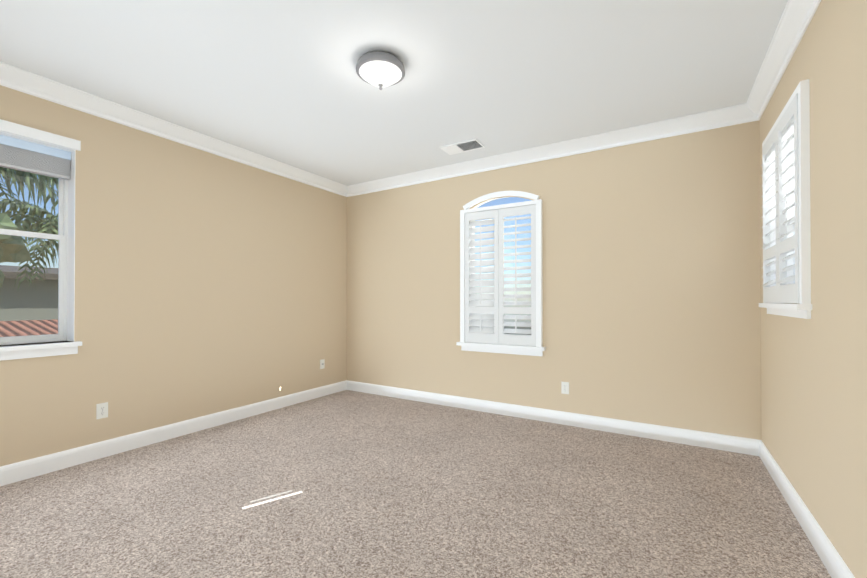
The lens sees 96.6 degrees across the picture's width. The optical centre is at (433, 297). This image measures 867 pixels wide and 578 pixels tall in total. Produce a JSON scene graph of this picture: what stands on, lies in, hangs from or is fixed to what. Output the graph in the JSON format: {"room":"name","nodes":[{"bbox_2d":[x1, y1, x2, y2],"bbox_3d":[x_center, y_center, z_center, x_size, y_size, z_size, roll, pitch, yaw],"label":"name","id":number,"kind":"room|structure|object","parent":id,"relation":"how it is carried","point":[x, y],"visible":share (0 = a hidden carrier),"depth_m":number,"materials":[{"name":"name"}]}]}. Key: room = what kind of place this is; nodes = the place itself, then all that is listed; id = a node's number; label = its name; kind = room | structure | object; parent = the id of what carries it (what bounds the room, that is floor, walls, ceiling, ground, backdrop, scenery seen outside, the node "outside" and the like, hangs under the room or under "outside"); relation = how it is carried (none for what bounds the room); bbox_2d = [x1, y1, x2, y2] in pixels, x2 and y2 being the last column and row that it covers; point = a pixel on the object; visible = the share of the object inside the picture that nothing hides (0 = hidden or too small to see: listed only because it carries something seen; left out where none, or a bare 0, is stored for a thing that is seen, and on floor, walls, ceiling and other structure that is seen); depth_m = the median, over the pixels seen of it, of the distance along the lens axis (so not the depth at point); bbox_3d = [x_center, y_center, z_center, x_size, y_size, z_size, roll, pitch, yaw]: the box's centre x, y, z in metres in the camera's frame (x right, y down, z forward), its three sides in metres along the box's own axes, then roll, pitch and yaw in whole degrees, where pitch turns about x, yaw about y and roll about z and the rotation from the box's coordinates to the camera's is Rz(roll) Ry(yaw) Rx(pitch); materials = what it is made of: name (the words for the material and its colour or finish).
{"room":"empty bedroom","nodes":[
{"label":"empty bedroom","id":0,"kind":"room"},
{"bbox_2d":[0,85,346,466],"bbox_3d":[-2.307,-0.132,3.503,0.210,3.000,4.490,0,0,31],"label":"wall","id":1,"kind":"structure","parent":0,"point":[207,283],"depth_m":3.37,"materials":[{"name":"beige paint"}]},
{"bbox_2d":[0,119,81,360],"bbox_3d":[-2.905,-0.372,2.450,0.245,1.551,0.980,0,0,31],"label":"window","id":2,"kind":"structure","parent":1,"relation":"in","point":[33,150],"depth_m":2.74,"materials":[{"name":"white paint"}]},
{"bbox_2d":[96,402,107,418],"bbox_3d":[-2.517,0.859,2.936,0.009,0.115,0.070,0,0,31],"label":"outlet","id":3,"kind":"object","parent":1,"relation":"attached to","point":[101,410],"visible":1,"depth_m":2.93,"materials":[{"name":"white plastic"}]},
{"bbox_2d":[0,61,347,195],"bbox_3d":[-2.175,-1.425,3.439,0.092,0.116,3.840,0,0,31],"label":"crown molding","id":4,"kind":"structure","parent":1,"relation":"attached to","point":[12,77],"depth_m":3.14,"materials":[{"name":"white paint"}]},
{"bbox_2d":[0,380,347,485],"bbox_3d":[-2.208,1.156,3.440,0.016,0.123,4.020,0,0,31],"label":"baseboard","id":5,"kind":"structure","parent":1,"relation":"attached to","point":[19,471],"depth_m":3.16,"materials":[{"name":"white paint"}]},
{"bbox_2d":[320,359,324,368],"bbox_3d":[-1.383,0.827,4.814,0.013,0.115,0.070,0,0,31],"label":"wall jack","id":6,"kind":"object","parent":1,"relation":"attached to","point":[322,363],"visible":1,"depth_m":4.81,"materials":[{"name":"white plastic"}]},
{"bbox_2d":[0,0,787,185],"bbox_3d":[-0.376,-1.565,2.349,4.720,0.150,4.490,0,0,31],"label":"ceiling","id":7,"kind":"structure","parent":0,"point":[282,81],"depth_m":2.48,"materials":[{"name":"white paint"}]},
{"bbox_2d":[356,51,404,89],"bbox_3d":[-0.334,-1.402,2.446,0.310,0.175,0.310,0,0,31],"label":"ceiling light","id":8,"kind":"object","parent":7,"relation":"attached to","point":[380,69],"visible":1,"depth_m":2.37,"materials":[{"name":"white glass"}]},
{"bbox_2d":[440,139,484,154],"bbox_3d":[0.282,-1.474,3.779,0.390,0.012,0.210,0,0,31],"label":"ceiling vent","id":9,"kind":"object","parent":7,"relation":"in","point":[463,146],"visible":0.98,"depth_m":3.77,"materials":[{"name":"white metal"}]},
{"bbox_2d":[0,390,830,577],"bbox_3d":[-0.376,1.284,2.329,4.720,0.150,4.490,0,0,31],"label":"floor","id":10,"kind":"structure","parent":0,"point":[348,484],"depth_m":2.25,"materials":[{"name":"carpet"}]},
{"bbox_2d":[347,121,760,439],"bbox_3d":[0.729,-0.128,4.172,4.300,3.000,0.210,0,0,31],"label":"wall","id":11,"kind":"structure","parent":0,"point":[651,281],"depth_m":3.54,"materials":[{"name":"beige paint"}]},
{"bbox_2d":[456,191,545,355],"bbox_3d":[0.717,-0.268,4.094,0.954,1.699,0.218,0,0,31],"label":"window","id":12,"kind":"structure","parent":11,"relation":"in","point":[483,325],"depth_m":4.04,"materials":[{"name":"white paint"}]},
{"bbox_2d":[348,380,755,455],"bbox_3d":[0.671,1.160,4.066,4.300,0.123,0.016,0,0,31],"label":"baseboard","id":13,"kind":"structure","parent":11,"relation":"attached to","point":[723,442],"depth_m":3.64,"materials":[{"name":"white paint"}]},
{"bbox_2d":[345,104,760,196],"bbox_3d":[0.651,-1.421,4.052,4.300,0.116,0.092,0,0,31],"label":"crown molding","id":14,"kind":"structure","parent":11,"relation":"attached to","point":[733,115],"depth_m":3.65,"materials":[{"name":"white paint"}]},
{"bbox_2d":[561,381,568,393],"bbox_3d":[1.266,0.867,3.713,0.070,0.115,0.009,0,0,31],"label":"outlet","id":15,"kind":"object","parent":11,"relation":"attached to","point":[564,387],"visible":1,"depth_m":3.71,"materials":[{"name":"white plastic"}]},
{"bbox_2d":[759,0,866,577],"bbox_3d":[1.556,-0.149,1.175,0.210,3.000,4.490,0,0,31],"label":"wall","id":16,"kind":"structure","parent":0,"point":[814,404],"depth_m":1.70,"materials":[{"name":"beige paint"}]},
{"bbox_2d":[744,0,820,119],"bbox_3d":[1.429,-1.440,1.266,0.092,0.116,3.840,0,0,31],"label":"crown molding","id":17,"kind":"structure","parent":16,"relation":"attached to","point":[795,19],"depth_m":2.24,"materials":[{"name":"white paint"}]},
{"bbox_2d":[759,79,811,318],"bbox_3d":[2.155,-0.495,2.311,0.213,1.208,0.950,0,0,31],"label":"window","id":18,"kind":"structure","parent":16,"relation":"in","point":[786,237],"depth_m":2.18,"materials":[{"name":"white paint"}]},
{"bbox_2d":[756,439,854,577],"bbox_3d":[1.461,1.140,1.229,0.016,0.123,4.020,0,0,31],"label":"baseboard","id":19,"kind":"structure","parent":16,"relation":"attached to","point":[834,563],"depth_m":1.96,"materials":[{"name":"white paint"}]},
{"label":"outside","id":20,"kind":"structure","parent":0,"visible":0},
{"bbox_2d":[504,326,530,334],"bbox_3d":[-6.669,4.401,15.402,100.000,0.200,100.000,0,0,31],"label":"ground","id":21,"kind":"structure","parent":20,"point":[508,327],"depth_m":57.84,"materials":[{"name":"grey"}]},
{"bbox_2d":[0,213,31,286],"bbox_3d":[-8.915,1.329,7.035,1.962,5.826,2.074,0,0,31],"label":"trees","id":22,"kind":"object","parent":21,"relation":"on","point":[14,246],"depth_m":7.34,"materials":[{"name":"green plant"}]},
{"bbox_2d":[0,319,57,336],"bbox_3d":[-5.417,2.265,5.321,6.970,3.930,10.000,0,0,31],"label":"roof","id":23,"kind":"structure","parent":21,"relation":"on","point":[21,325],"depth_m":4.76,"materials":[{"name":"ceramic"}]},
{"bbox_2d":[0,265,57,320],"bbox_3d":[-16.433,1.510,16.638,11.020,5.600,17.000,0,0,31],"label":"neighbouring house","id":24,"kind":"structure","parent":21,"relation":"on","point":[11,296],"depth_m":12.52,"materials":[{"name":"beige paint"}]},
{"bbox_2d":[0,167,58,249],"bbox_3d":[-10.287,0.088,8.371,5.752,8.328,5.261,0,0,31],"label":"trees","id":25,"kind":"object","parent":21,"relation":"on","point":[31,182],"depth_m":9.37,"materials":[{"name":"green plant"}]},
{"bbox_2d":[0,198,58,291],"bbox_3d":[-10.092,0.834,10.973,4.425,6.872,4.126,0,0,31],"label":"trees","id":26,"kind":"object","parent":21,"relation":"on","point":[41,220],"depth_m":10.18,"materials":[{"name":"green plant"}]}
]}

